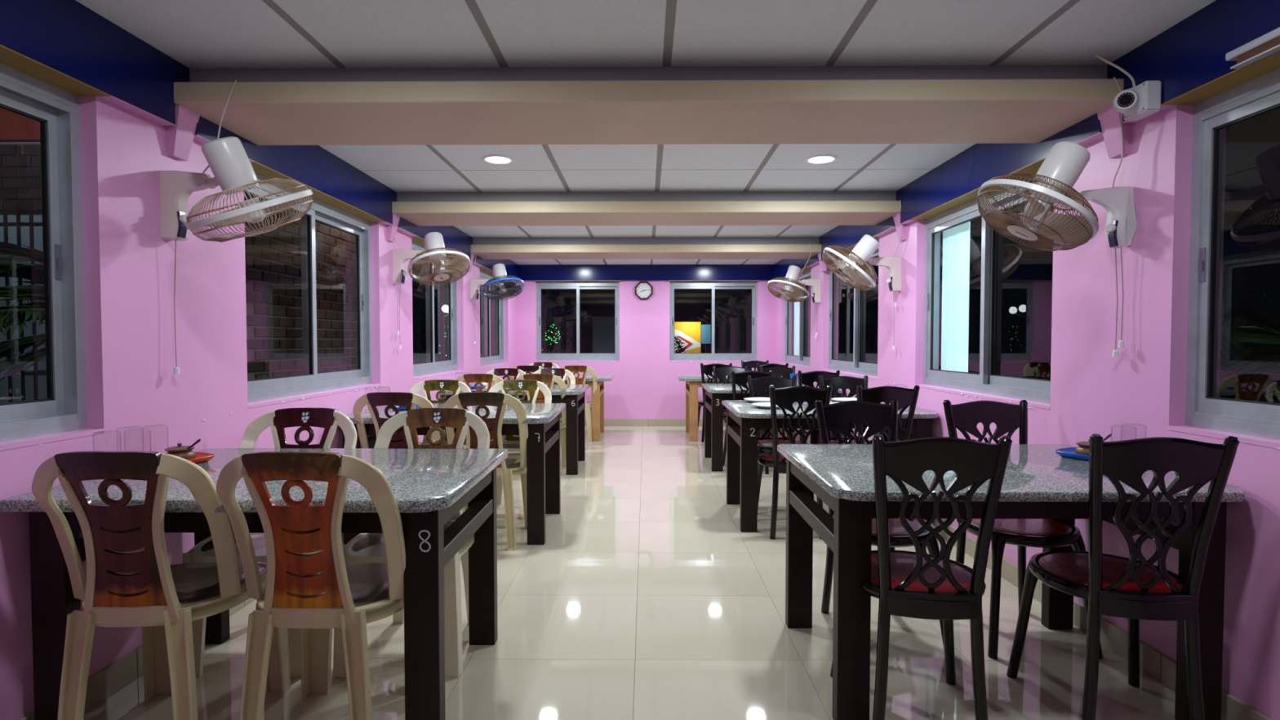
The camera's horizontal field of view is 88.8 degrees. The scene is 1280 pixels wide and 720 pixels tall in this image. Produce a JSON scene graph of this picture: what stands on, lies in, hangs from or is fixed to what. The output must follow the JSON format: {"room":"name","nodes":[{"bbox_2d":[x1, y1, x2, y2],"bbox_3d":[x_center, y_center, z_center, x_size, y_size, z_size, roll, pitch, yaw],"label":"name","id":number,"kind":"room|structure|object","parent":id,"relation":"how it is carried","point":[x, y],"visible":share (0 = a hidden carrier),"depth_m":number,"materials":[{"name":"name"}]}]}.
{"room":"restaurant dining room","nodes":[
{"label":"restaurant dining room","id":0,"kind":"room"},
{"bbox_2d":[0,96,515,719],"bbox_3d":[-1.796,-0.103,3.809,0.144,2.500,10.390,0,2,0],"label":"wall","id":1,"kind":"structure","parent":0,"point":[129,268],"depth_m":2.33,"materials":[{"name":"pink paint"}]},
{"bbox_2d":[0,62,104,450],"bbox_3d":[-1.815,-0.283,1.388,0.138,1.084,1.440,0,2,0],"label":"window","id":2,"kind":"structure","parent":1,"relation":"in","point":[62,415],"depth_m":2.06,"materials":[{"name":"metal"}]},
{"bbox_2d":[19,533,343,719],"bbox_3d":[-1.722,1.001,3.765,0.012,0.096,10.236,0,2,0],"label":"baseboard","id":3,"kind":"structure","parent":1,"relation":"attached to","point":[101,685],"depth_m":2.15,"materials":[{"name":"beige tile"}]},
{"bbox_2d":[165,104,199,160],"bbox_3d":[-1.716,-0.846,2.446,0.066,0.182,0.110,0,2,0],"label":"trim","id":4,"kind":"structure","parent":1,"relation":"attached to","point":[180,137],"depth_m":2.43,"materials":[{"name":"pink paint"}]},
{"bbox_2d":[160,80,313,373],"bbox_3d":[-1.446,-0.480,2.389,0.532,1.064,0.394,1,2,34],"label":"wall fan","id":5,"kind":"object","parent":1,"relation":"attached to","point":[227,158],"visible":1,"depth_m":2.31,"materials":[{"name":"beige plastic"}]},
{"bbox_2d":[0,0,519,282],"bbox_3d":[-1.733,-1.011,3.712,0.110,0.239,10.250,0,2,0],"label":"trim","id":6,"kind":"structure","parent":1,"relation":"attached to","point":[65,45],"depth_m":2.20,"materials":[{"name":"blue paint"}]},
{"bbox_2d":[244,172,380,408],"bbox_3d":[-1.796,-0.349,3.598,0.138,1.084,1.447,0,2,0],"label":"window","id":7,"kind":"structure","parent":1,"relation":"in","point":[312,384],"depth_m":3.60,"materials":[{"name":"metal"}]},
{"bbox_2d":[386,213,399,241],"bbox_3d":[-1.698,-0.906,4.485,0.066,0.182,0.110,0,2,0],"label":"trim","id":8,"kind":"structure","parent":1,"relation":"attached to","point":[392,229],"depth_m":4.46,"materials":[{"name":"pink paint"}]},
{"bbox_2d":[392,231,471,348],"bbox_3d":[-1.454,-0.577,4.547,0.533,0.999,0.414,0,2,0],"label":"wall fan","id":9,"kind":"object","parent":1,"relation":"attached to","point":[435,252],"visible":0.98,"depth_m":4.54,"materials":[{"name":"beige plastic"}]},
{"bbox_2d":[411,240,463,380],"bbox_3d":[-1.779,-0.409,5.618,0.138,1.084,1.375,0,2,0],"label":"window","id":10,"kind":"structure","parent":1,"relation":"in","point":[432,368],"depth_m":5.63,"materials":[{"name":"metal"}]},
{"bbox_2d":[480,269,508,368],"bbox_3d":[-1.761,-0.469,7.653,0.138,1.084,1.423,0,2,0],"label":"window","id":11,"kind":"structure","parent":1,"relation":"in","point":[488,361],"depth_m":7.67,"materials":[{"name":"metal"}]},
{"bbox_2d":[470,244,524,343],"bbox_3d":[-1.411,-0.649,6.529,0.511,0.972,0.406,-1,2,-22],"label":"wall fan","id":12,"kind":"object","parent":1,"relation":"attached to","point":[508,288],"visible":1,"depth_m":6.53,"materials":[{"name":"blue plastic"}]},
{"bbox_2d":[84,426,1175,719],"bbox_3d":[0.033,1.107,3.809,4.000,0.120,10.350,0,2,0],"label":"floor","id":13,"kind":"structure","parent":0,"point":[646,597],"depth_m":2.50,"materials":[{"name":"beige tile"}]},
{"bbox_2d":[31,450,290,719],"bbox_3d":[-1.366,0.664,1.909,0.469,0.881,0.525,0,2,-4],"label":"plastic chair","id":14,"kind":"object","parent":13,"relation":"on","point":[160,597],"visible":0.96,"depth_m":1.73,"materials":[{"name":"beige plastic"}]},
{"bbox_2d":[115,566,265,604],"bbox_3d":[-1.369,0.677,1.952,0.372,0.023,0.375,0,2,-4],"label":"seat cushion","id":15,"kind":"object","parent":14,"relation":"on","point":[193,585],"depth_m":1.95,"materials":[{"name":"brown plastic"}]},
{"bbox_2d":[0,448,507,719],"bbox_3d":[-1.128,0.730,2.197,1.204,0.730,0.850,0,2,0],"label":"dining table","id":16,"kind":"object","parent":13,"relation":"on","point":[429,486],"visible":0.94,"depth_m":1.83,"materials":[{"name":"grey stone"}]},
{"bbox_2d":[187,452,213,463],"bbox_3d":[-1.620,0.351,2.300,0.178,0.022,0.178,1,2,27],"label":"serving tray","id":17,"kind":"object","parent":16,"relation":"on","point":[201,457],"visible":0.36,"depth_m":2.31,"materials":[{"name":"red plastic"}]},
{"bbox_2d":[164,439,200,459],"bbox_3d":[-1.606,0.316,2.304,0.126,0.082,0.096,-1,2,-18],"label":"clay pot","id":18,"kind":"object","parent":17,"relation":"on","point":[185,452],"visible":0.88,"depth_m":2.28,"materials":[{"name":"brown ceramic"}]},
{"bbox_2d":[182,407,357,677],"bbox_3d":[-1.379,0.647,2.486,0.469,0.881,0.525,0,2,-2],"label":"plastic chair","id":19,"kind":"object","parent":13,"relation":"on","point":[329,419],"visible":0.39,"depth_m":2.66,"materials":[{"name":"beige plastic"}]},
{"bbox_2d":[216,451,405,719],"bbox_3d":[-0.877,0.665,1.900,0.469,0.881,0.525,0,2,0],"label":"plastic chair","id":20,"kind":"object","parent":13,"relation":"on","point":[322,593],"visible":0.95,"depth_m":1.72,"materials":[{"name":"beige plastic"}]},
{"bbox_2d":[293,572,388,607],"bbox_3d":[-0.877,0.677,1.942,0.372,0.023,0.375,0,2,0],"label":"seat cushion","id":21,"kind":"object","parent":20,"relation":"on","point":[367,589],"depth_m":1.92,"materials":[{"name":"brown plastic"}]},
{"bbox_2d":[352,391,440,448],"bbox_3d":[-1.359,0.608,3.808,0.469,0.881,0.525,0,2,0],"label":"plastic chair","id":22,"kind":"object","parent":13,"relation":"on","point":[390,399],"visible":0.38,"depth_m":3.58,"materials":[{"name":"beige plastic"}]},
{"bbox_2d":[333,407,489,677],"bbox_3d":[-0.841,0.647,2.481,0.469,0.881,0.525,0,2,0],"label":"plastic chair","id":23,"kind":"object","parent":13,"relation":"on","point":[364,548],"visible":0.46,"depth_m":2.42,"materials":[{"name":"beige plastic"}]},
{"bbox_2d":[351,520,453,551],"bbox_3d":[-0.840,0.662,2.439,0.372,0.023,0.375,0,2,0],"label":"seat cushion","id":24,"kind":"object","parent":23,"relation":"on","point":[364,542],"depth_m":2.36,"materials":[{"name":"brown plastic"}]},
{"bbox_2d":[408,379,471,448],"bbox_3d":[-1.417,0.589,4.445,0.469,0.881,0.525,0,2,0],"label":"plastic chair","id":25,"kind":"object","parent":13,"relation":"on","point":[454,385],"visible":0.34,"depth_m":4.64,"materials":[{"name":"beige plastic"}]},
{"bbox_2d":[342,403,565,545],"bbox_3d":[-1.112,0.674,4.077,1.204,0.730,0.850,0,2,0],"label":"dining table","id":26,"kind":"object","parent":13,"relation":"on","point":[543,420],"visible":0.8,"depth_m":3.71,"materials":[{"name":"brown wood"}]},
{"bbox_2d":[455,373,514,448],"bbox_3d":[-1.367,0.549,5.782,0.469,0.881,0.525,0,2,0],"label":"plastic chair","id":27,"kind":"object","parent":13,"relation":"on","point":[466,379],"visible":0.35,"depth_m":5.54,"materials":[{"name":"beige plastic"}]},
{"bbox_2d":[443,391,528,551],"bbox_3d":[-0.860,0.608,3.804,0.469,0.881,0.525,0,2,0],"label":"plastic chair","id":28,"kind":"object","parent":13,"relation":"on","point":[508,468],"visible":0.55,"depth_m":3.61,"materials":[{"name":"beige plastic"}]},
{"bbox_2d":[506,462,519,468],"bbox_3d":[-0.861,0.621,3.846,0.372,0.023,0.375,0,2,0],"label":"seat cushion","id":29,"kind":"object","parent":28,"relation":"on","point":[508,464],"depth_m":3.81,"materials":[{"name":"beige plastic"}]},
{"bbox_2d":[481,368,525,440],"bbox_3d":[-1.354,0.531,6.389,0.469,0.881,0.525,0,2,0],"label":"plastic chair","id":30,"kind":"object","parent":13,"relation":"on","point":[515,372],"visible":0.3,"depth_m":6.59,"materials":[{"name":"beige plastic"}]},
{"bbox_2d":[439,384,588,475],"bbox_3d":[-1.109,0.617,6.009,1.204,0.730,0.850,0,2,0],"label":"dining table","id":31,"kind":"object","parent":13,"relation":"on","point":[574,397],"visible":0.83,"depth_m":5.63,"materials":[{"name":"brown wood"}]},
{"bbox_2d":[488,379,551,504],"bbox_3d":[-0.855,0.589,4.440,0.469,0.881,0.525,0,2,0],"label":"plastic chair","id":32,"kind":"object","parent":13,"relation":"on","point":[510,442],"visible":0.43,"depth_m":4.63,"materials":[{"name":"beige plastic"}]},
{"bbox_2d":[502,444,519,448],"bbox_3d":[-0.854,0.604,4.399,0.372,0.023,0.375,0,2,0],"label":"seat cushion","id":33,"kind":"object","parent":32,"relation":"on","point":[504,446],"depth_m":4.50,"materials":[{"name":"brown plastic"}]},
{"bbox_2d":[508,365,543,379],"bbox_3d":[-1.264,0.495,7.631,0.469,0.881,0.525,0,2,0],"label":"plastic chair","id":34,"kind":"object","parent":13,"relation":"on","point":[527,369],"visible":0.2,"depth_m":7.38,"materials":[{"name":"beige plastic"}]},
{"bbox_2d":[513,373,566,476],"bbox_3d":[-0.859,0.550,5.778,0.469,0.881,0.525,0,2,0],"label":"plastic chair","id":35,"kind":"object","parent":13,"relation":"on","point":[550,379],"visible":0.33,"depth_m":5.57,"materials":[{"name":"beige plastic"}]},
{"bbox_2d":[524,362,559,373],"bbox_3d":[-1.260,0.476,8.257,0.469,0.881,0.525,0,2,0],"label":"plastic chair","id":36,"kind":"object","parent":13,"relation":"on","point":[545,365],"visible":0.21,"depth_m":8.47,"materials":[{"name":"beige plastic"}]},
{"bbox_2d":[533,368,575,463],"bbox_3d":[-0.881,0.532,6.385,0.469,0.881,0.525,0,2,0],"label":"plastic chair","id":37,"kind":"object","parent":13,"relation":"on","point":[562,372],"visible":0.26,"depth_m":6.58,"materials":[{"name":"beige plastic"}]},
{"bbox_2d":[502,374,613,441],"bbox_3d":[-0.967,0.561,7.901,1.274,0.730,0.850,0,2,0],"label":"dining table","id":38,"kind":"object","parent":13,"relation":"on","point":[597,397],"visible":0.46,"depth_m":7.53,"materials":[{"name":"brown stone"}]},
{"bbox_2d":[556,365,597,442],"bbox_3d":[-0.722,0.495,7.626,0.469,0.881,0.525,0,2,0],"label":"plastic chair","id":39,"kind":"object","parent":13,"relation":"on","point":[575,369],"visible":0.4,"depth_m":7.42,"materials":[{"name":"beige plastic"}]},
{"bbox_2d":[697,363,732,442],"bbox_3d":[0.866,0.482,7.637,0.417,0.908,0.483,0,2,0],"label":"chair","id":40,"kind":"object","parent":13,"relation":"on","point":[707,370],"visible":0.28,"depth_m":7.43,"materials":[{"name":"black wood"}]},
{"bbox_2d":[712,365,747,419],"bbox_3d":[0.915,0.518,6.424,0.417,0.908,0.483,0,2,0],"label":"chair","id":41,"kind":"object","parent":13,"relation":"on","point":[721,373],"visible":0.3,"depth_m":6.62,"materials":[{"name":"black wood"}]},
{"bbox_2d":[675,374,787,441],"bbox_3d":[1.086,0.561,7.887,1.264,0.730,0.850,0,2,0],"label":"dining table","id":42,"kind":"object","parent":13,"relation":"on","point":[693,382],"visible":0.48,"depth_m":7.53,"materials":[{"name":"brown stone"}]},
{"bbox_2d":[723,370,773,474],"bbox_3d":[0.961,0.536,5.837,0.417,0.908,0.483,0,2,0],"label":"chair","id":43,"kind":"object","parent":13,"relation":"on","point":[740,379],"visible":0.31,"depth_m":5.61,"materials":[{"name":"black wood"}]},
{"bbox_2d":[741,360,768,371],"bbox_3d":[1.491,0.464,8.278,0.417,0.908,0.483,0,2,0],"label":"chair","id":44,"kind":"object","parent":13,"relation":"on","point":[750,364],"visible":0.27,"depth_m":8.48,"materials":[{"name":"black wood"}]},
{"bbox_2d":[701,383,842,471],"bbox_3d":[1.213,0.614,6.129,1.204,0.730,0.865,0,2,0],"label":"dining table","id":45,"kind":"object","parent":13,"relation":"on","point":[714,393],"visible":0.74,"depth_m":5.79,"materials":[{"name":"brown wood"}]},
{"bbox_2d":[756,363,788,437],"bbox_3d":[1.503,0.483,7.632,0.417,0.908,0.483,0,2,0],"label":"chair","id":46,"kind":"object","parent":13,"relation":"on","point":[786,365],"visible":0.17,"depth_m":7.39,"materials":[{"name":"black wood"}]},
{"bbox_2d":[746,375,808,511],"bbox_3d":[0.965,0.573,4.579,0.417,0.908,0.483,0,2,0],"label":"chair","id":47,"kind":"object","parent":13,"relation":"on","point":[759,385],"visible":0.34,"depth_m":4.77,"materials":[{"name":"black wood"}]},
{"bbox_2d":[760,365,804,437],"bbox_3d":[1.395,0.519,6.420,0.417,0.908,0.483,0,2,0],"label":"chair","id":48,"kind":"object","parent":13,"relation":"on","point":[777,371],"visible":0.12,"depth_m":6.62,"materials":[{"name":"black wood"}]},
{"bbox_2d":[757,385,832,539],"bbox_3d":[0.924,0.591,3.983,0.417,0.908,0.483,0,2,0],"label":"chair","id":49,"kind":"object","parent":13,"relation":"on","point":[784,397],"visible":0.7,"depth_m":3.78,"materials":[{"name":"black wood"}]},
{"bbox_2d":[786,370,839,441],"bbox_3d":[1.534,0.536,5.832,0.417,0.908,0.483,0,2,0],"label":"chair","id":50,"kind":"object","parent":13,"relation":"on","point":[807,379],"visible":0.26,"depth_m":5.59,"materials":[{"name":"black wood"}]},
{"bbox_2d":[721,400,938,532],"bbox_3d":[1.187,0.668,4.292,1.204,0.730,0.865,0,2,0],"label":"dining table","id":51,"kind":"object","parent":13,"relation":"on","point":[744,419],"visible":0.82,"depth_m":3.94,"materials":[{"name":"brown wood"}]},
{"bbox_2d":[743,397,769,402],"bbox_3d":[0.851,0.283,4.558,0.252,0.024,0.252,-1,2,-17],"label":"dinner plate","id":52,"kind":"object","parent":51,"relation":"on","point":[750,399],"visible":0.79,"depth_m":4.63,"materials":[{"name":"white ceramic"}]},
{"bbox_2d":[751,402,780,408],"bbox_3d":[0.841,0.294,4.184,0.252,0.024,0.252,1,2,33],"label":"dinner plate","id":53,"kind":"object","parent":51,"relation":"on","point":[762,405],"visible":0.57,"depth_m":4.22,"materials":[{"name":"white ceramic"}]},
{"bbox_2d":[831,397,857,402],"bbox_3d":[1.459,0.284,4.543,0.252,0.024,0.252,-1,2,-24],"label":"dinner plate","id":54,"kind":"object","parent":51,"relation":"on","point":[837,399],"visible":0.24,"depth_m":4.63,"materials":[{"name":"white ceramic"}]},
{"bbox_2d":[818,375,872,444],"bbox_3d":[1.489,0.573,4.575,0.417,0.908,0.483,0,2,0],"label":"chair","id":55,"kind":"object","parent":13,"relation":"on","point":[843,383],"visible":0.34,"depth_m":4.77,"materials":[{"name":"black wood"}]},
{"bbox_2d":[814,400,944,651],"bbox_3d":[0.941,0.632,2.610,0.417,0.908,0.483,0,2,-2],"label":"chair","id":56,"kind":"object","parent":13,"relation":"on","point":[877,417],"visible":0.35,"depth_m":2.80,"materials":[{"name":"black wood"}]},
{"bbox_2d":[856,385,919,444],"bbox_3d":[1.423,0.591,3.979,0.417,0.908,0.483,0,2,0],"label":"chair","id":57,"kind":"object","parent":13,"relation":"on","point":[905,397],"visible":0.27,"depth_m":3.74,"materials":[{"name":"black wood"}]},
{"bbox_2d":[830,433,1012,719],"bbox_3d":[0.839,0.650,2.000,0.417,0.908,0.483,0,2,6],"label":"chair","id":58,"kind":"object","parent":13,"relation":"on","point":[919,584],"visible":0.93,"depth_m":1.81,"materials":[{"name":"black wood"}]},
{"bbox_2d":[777,444,1245,719],"bbox_3d":[1.166,0.727,2.298,1.204,0.730,0.865,0,2,0],"label":"dining table","id":59,"kind":"object","parent":13,"relation":"on","point":[1038,482],"visible":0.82,"depth_m":1.95,"materials":[{"name":"grey stone"}]},
{"bbox_2d":[1055,447,1088,461],"bbox_3d":[1.646,0.348,2.402,0.178,0.022,0.178,-1,2,-29],"label":"serving tray","id":60,"kind":"object","parent":59,"relation":"on","point":[1068,452],"visible":0.45,"depth_m":2.39,"materials":[{"name":"blue plastic"}]},
{"bbox_2d":[1075,433,1111,455],"bbox_3d":[1.667,0.313,2.391,0.125,0.082,0.096,1,2,21],"label":"clay pot","id":61,"kind":"object","parent":60,"relation":"on","point":[1083,448],"visible":0.45,"depth_m":2.39,"materials":[{"name":"brown ceramic"}]},
{"bbox_2d":[942,400,1102,658],"bbox_3d":[1.487,0.632,2.605,0.417,0.908,0.483,0,2,0],"label":"chair","id":62,"kind":"object","parent":13,"relation":"on","point":[1007,418],"visible":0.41,"depth_m":2.56,"materials":[{"name":"black wood"}]},
{"bbox_2d":[1006,433,1239,719],"bbox_3d":[1.442,0.650,1.995,0.417,0.908,0.483,0,2,8],"label":"chair","id":63,"kind":"object","parent":13,"relation":"on","point":[1131,588],"visible":1,"depth_m":1.81,"materials":[{"name":"black wood"}]},
{"bbox_2d":[75,0,1215,264],"bbox_3d":[0.033,-1.191,3.741,4.000,0.120,10.350,0,2,0],"label":"ceiling","id":64,"kind":"structure","parent":0,"point":[195,33],"depth_m":2.26,"materials":[{"name":"grey"}]},
{"bbox_2d":[481,154,515,164],"bbox_3d":[-0.798,-1.126,3.675,0.184,0.007,0.184,0,2,0],"label":"recessed light","id":65,"kind":"object","parent":64,"relation":"in","point":[494,158],"visible":1,"depth_m":3.67,"materials":[{"name":"white plastic"}]},
{"bbox_2d":[485,156,511,163],"bbox_3d":[-0.798,-1.127,3.675,0.140,0.004,0.140,0,2,0],"label":"diffuser","id":66,"kind":"object","parent":65,"relation":"attached to","point":[488,159],"depth_m":3.67,"materials":[{"name":"white plastic"}]},
{"bbox_2d":[471,236,821,259],"bbox_3d":[0.058,-1.145,6.644,3.444,0.170,0.550,0,2,0],"label":"ceiling beam","id":67,"kind":"structure","parent":64,"relation":"attached to","point":[780,247],"depth_m":6.45,"materials":[{"name":"beige paint"}]},
{"bbox_2d":[391,191,901,226],"bbox_3d":[0.040,-1.085,4.645,3.444,0.170,0.510,0,2,0],"label":"ceiling beam","id":68,"kind":"structure","parent":64,"relation":"attached to","point":[742,207],"depth_m":4.47,"materials":[{"name":"beige paint"}]},
{"bbox_2d":[173,65,1124,145],"bbox_3d":[0.023,-1.025,2.611,3.444,0.170,0.520,0,2,0],"label":"ceiling beam","id":69,"kind":"structure","parent":64,"relation":"attached to","point":[937,104],"depth_m":2.44,"materials":[{"name":"beige paint"}]},
{"bbox_2d":[804,154,838,164],"bbox_3d":[1.017,-1.126,3.670,0.184,0.007,0.184,0,2,0],"label":"recessed light","id":70,"kind":"object","parent":64,"relation":"in","point":[820,158],"visible":1,"depth_m":3.66,"materials":[{"name":"white plastic"}]},
{"bbox_2d":[808,156,834,163],"bbox_3d":[1.017,-1.127,3.670,0.140,0.004,0.140,0,2,0],"label":"diffuser","id":71,"kind":"object","parent":70,"relation":"attached to","point":[811,159],"depth_m":3.67,"materials":[{"name":"white plastic"}]},
{"bbox_2d":[515,280,776,426],"bbox_3d":[0.077,-0.254,8.914,3.520,2.500,0.144,0,2,0],"label":"wall","id":72,"kind":"structure","parent":0,"point":[645,384],"depth_m":8.85,"materials":[{"name":"pink paint"}]},
{"bbox_2d":[536,281,619,361],"bbox_3d":[-0.846,-0.524,8.913,1.135,1.093,0.138,0,2,0],"label":"window","id":73,"kind":"structure","parent":72,"relation":"in","point":[578,356],"depth_m":8.91,"materials":[{"name":"metal"}]},
{"bbox_2d":[635,281,653,299],"bbox_3d":[0.051,-0.937,8.808,0.244,0.244,0.036,0,2,0],"label":"wall clock","id":74,"kind":"object","parent":72,"relation":"attached to","point":[643,290],"visible":1,"depth_m":8.80,"materials":[{"name":"white plastic"}]},
{"bbox_2d":[518,264,773,281],"bbox_3d":[0.076,-1.175,8.819,3.420,0.214,0.100,0,2,0],"label":"trim","id":75,"kind":"structure","parent":72,"relation":"attached to","point":[537,273],"depth_m":8.77,"materials":[{"name":"blue paint"}]},
{"bbox_2d":[585,418,725,426],"bbox_3d":[0.076,0.849,8.873,3.518,0.096,0.012,0,2,0],"label":"baseboard","id":76,"kind":"structure","parent":72,"relation":"attached to","point":[607,422],"depth_m":8.87,"materials":[{"name":"beige tile"}]},
{"bbox_2d":[669,280,757,361],"bbox_3d":[0.997,-0.523,8.897,1.190,1.093,0.138,0,2,0],"label":"window","id":77,"kind":"structure","parent":72,"relation":"in","point":[743,285],"depth_m":8.90,"materials":[{"name":"metal"}]},
{"bbox_2d":[775,105,1279,719],"bbox_3d":[1.861,-0.102,3.778,0.144,2.500,10.390,0,2,0],"label":"wall","id":78,"kind":"structure","parent":0,"point":[1092,390],"depth_m":2.35,"materials":[{"name":"pink paint"}]},
{"bbox_2d":[767,244,820,337],"bbox_3d":[1.527,-0.678,6.552,0.501,0.914,0.412,1,2,25],"label":"wall fan","id":79,"kind":"object","parent":78,"relation":"attached to","point":[793,293],"visible":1,"depth_m":6.55,"materials":[{"name":"beige plastic"}]},
{"bbox_2d":[780,269,810,368],"bbox_3d":[1.894,-0.472,7.736,0.138,1.084,1.535,0,2,0],"label":"window","id":80,"kind":"structure","parent":78,"relation":"in","point":[802,361],"depth_m":7.74,"materials":[{"name":"metal"}]},
{"bbox_2d":[794,300,799,355],"bbox_3d":[1.981,-0.488,8.232,0.021,1.008,0.320,0,2,0],"label":"sheet","id":81,"kind":"object","parent":80,"relation":"attached to","point":[796,304],"visible":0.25,"depth_m":8.21,"materials":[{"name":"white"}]},
{"bbox_2d":[817,252,826,271],"bbox_3d":[1.793,-0.964,6.434,0.066,0.182,0.110,0,2,0],"label":"trim","id":82,"kind":"structure","parent":78,"relation":"attached to","point":[823,267],"depth_m":6.39,"materials":[{"name":"pink paint"}]},
{"bbox_2d":[822,240,879,380],"bbox_3d":[1.877,-0.411,5.708,0.138,1.084,1.532,0,2,0],"label":"window","id":83,"kind":"structure","parent":78,"relation":"in","point":[855,367],"depth_m":5.82,"materials":[{"name":"metal"}]},
{"bbox_2d":[822,200,902,349],"bbox_3d":[1.526,-0.572,4.473,0.545,1.004,0.424,0,2,0],"label":"wall fan","id":84,"kind":"object","parent":78,"relation":"attached to","point":[861,253],"visible":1,"depth_m":4.44,"materials":[{"name":"beige plastic"}]},
{"bbox_2d":[893,212,906,241],"bbox_3d":[1.776,-0.905,4.455,0.066,0.182,0.110,0,2,0],"label":"trim","id":85,"kind":"structure","parent":78,"relation":"attached to","point":[896,218],"depth_m":4.43,"materials":[{"name":"pink paint"}]},
{"bbox_2d":[915,172,1050,409],"bbox_3d":[1.858,-0.347,3.538,0.138,1.084,1.425,0,2,0],"label":"window","id":86,"kind":"structure","parent":78,"relation":"in","point":[986,384],"depth_m":3.56,"materials":[{"name":"metal"}]},
{"bbox_2d":[941,221,970,372],"bbox_3d":[1.945,-0.391,4.022,0.021,0.953,0.387,0,2,0],"label":"window pane","id":87,"kind":"object","parent":86,"relation":"attached to","point":[956,240],"visible":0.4,"depth_m":4.00,"materials":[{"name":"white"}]},
{"bbox_2d":[773,0,1279,282],"bbox_3d":[1.797,-1.010,3.681,0.110,0.239,10.250,0,2,0],"label":"trim","id":88,"kind":"structure","parent":78,"relation":"attached to","point":[1188,58],"depth_m":2.26,"materials":[{"name":"blue paint"}]},
{"bbox_2d":[793,431,1271,719],"bbox_3d":[1.786,1.002,3.735,0.012,0.096,10.236,0,2,0],"label":"baseboard","id":89,"kind":"structure","parent":78,"relation":"attached to","point":[1153,662],"depth_m":2.38,"materials":[{"name":"beige tile"}]},
{"bbox_2d":[977,76,1137,356],"bbox_3d":[1.493,-0.509,2.294,0.573,1.001,0.401,0,2,0],"label":"wall fan","id":90,"kind":"object","parent":78,"relation":"attached to","point":[1055,180],"visible":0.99,"depth_m":2.26,"materials":[{"name":"white plastic"}]},
{"bbox_2d":[1097,104,1131,158],"bbox_3d":[1.758,-0.845,2.416,0.066,0.182,0.110,0,2,0],"label":"trim","id":91,"kind":"structure","parent":78,"relation":"attached to","point":[1109,118],"depth_m":2.40,"materials":[{"name":"pink paint"}]},
{"bbox_2d":[1094,53,1161,120],"bbox_3d":[1.663,-0.951,2.229,0.132,0.245,0.147,0,2,0],"label":"security camera","id":92,"kind":"object","parent":78,"relation":"attached to","point":[1142,100],"visible":1,"depth_m":2.18,"materials":[{"name":"white plastic"}]},
{"bbox_2d":[1168,67,1279,448],"bbox_3d":[1.840,-0.285,1.459,0.138,1.084,1.445,0,2,0],"label":"window","id":93,"kind":"structure","parent":78,"relation":"in","point":[1207,414],"depth_m":2.12,"materials":[{"name":"metal"}]},
{"bbox_2d":[1225,26,1279,69],"bbox_3d":[1.706,-0.846,1.303,0.030,0.050,1.185,0,2,0],"label":"fluorescent light","id":94,"kind":"object","parent":78,"relation":"attached to","point":[1268,44],"visible":1,"depth_m":1.80,"materials":[{"name":"grey"}]},
{"label":"outside","id":95,"kind":"structure","parent":0,"visible":0},
{"bbox_2d":[413,361,1279,403],"bbox_3d":[0.129,0.985,15.035,50.000,0.260,50.000,0,2,0],"label":"ground","id":96,"kind":"structure","parent":95,"point":[1037,370],"depth_m":23.00,"materials":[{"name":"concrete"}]},
{"bbox_2d":[0,241,46,381],"bbox_3d":[-3.045,0.302,3.391,2.063,1.802,1.887,1,2,39],"label":"palm tree","id":97,"kind":"object","parent":96,"relation":"on","point":[14,259],"visible":0.31,"depth_m":3.18,"materials":[{"name":"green plant"}]},
{"bbox_2d":[0,107,47,403],"bbox_3d":[-4.657,-0.520,5.052,2.400,3.340,0.550,0,2,0],"label":"building","id":98,"kind":"structure","parent":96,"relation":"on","point":[20,170],"depth_m":4.89,"materials":[{"name":"brown brick"}]},
{"bbox_2d":[244,193,357,379],"bbox_3d":[-3.096,-0.506,6.265,0.900,3.240,2.700,0,2,0],"label":"window glass","id":99,"kind":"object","parent":96,"relation":"on","point":[273,259],"visible":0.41,"depth_m":5.57,"materials":[{"name":"brown"}]},
{"bbox_2d":[441,305,448,359],"bbox_3d":[-4.175,-0.154,14.238,0.171,2.063,0.556,0,2,0],"label":"lamp post","id":100,"kind":"object","parent":96,"relation":"on","point":[445,308],"visible":0.54,"depth_m":14.00,"materials":[{"name":"black metal"}]},
{"bbox_2d":[542,321,576,352],"bbox_3d":[-2.126,-0.064,16.053,1.126,1.775,1.155,0,2,0],"label":"bush","id":101,"kind":"object","parent":96,"relation":"on","point":[563,340],"visible":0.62,"depth_m":15.87,"materials":[{"name":"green plant"}]},
{"bbox_2d":[591,316,614,352],"bbox_3d":[-0.975,-0.216,18.066,0.700,1.960,0.170,0,2,0],"label":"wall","id":102,"kind":"structure","parent":96,"relation":"on","point":[603,327],"depth_m":18.00,"materials":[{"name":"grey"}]},
{"bbox_2d":[674,335,685,352],"bbox_3d":[1.047,-0.040,20.397,1.003,1.470,0.996,0,2,0],"label":"bush","id":103,"kind":"object","parent":96,"relation":"on","point":[679,348],"visible":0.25,"depth_m":20.31,"materials":[{"name":"black plant"}]},
{"bbox_2d":[674,320,700,352],"bbox_3d":[1.522,-0.342,21.657,1.040,2.000,0.820,0,2,0],"label":"painted sign","id":104,"kind":"object","parent":96,"relation":"on","point":[689,332],"visible":0.45,"depth_m":21.97,"materials":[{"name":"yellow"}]},
{"bbox_2d":[701,324,711,352],"bbox_3d":[2.220,-0.273,22.023,0.320,1.840,0.080,0,2,0],"label":"panel","id":105,"kind":"object","parent":96,"relation":"on","point":[705,329],"visible":0.82,"depth_m":21.97,"materials":[{"name":"blue"}]},
{"bbox_2d":[1219,304,1279,402],"bbox_3d":[3.420,0.485,2.784,1.952,1.473,2.154,1,2,35],"label":"palm tree","id":106,"kind":"object","parent":96,"relation":"on","point":[1248,333],"visible":0.55,"depth_m":3.02,"materials":[{"name":"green plant"}]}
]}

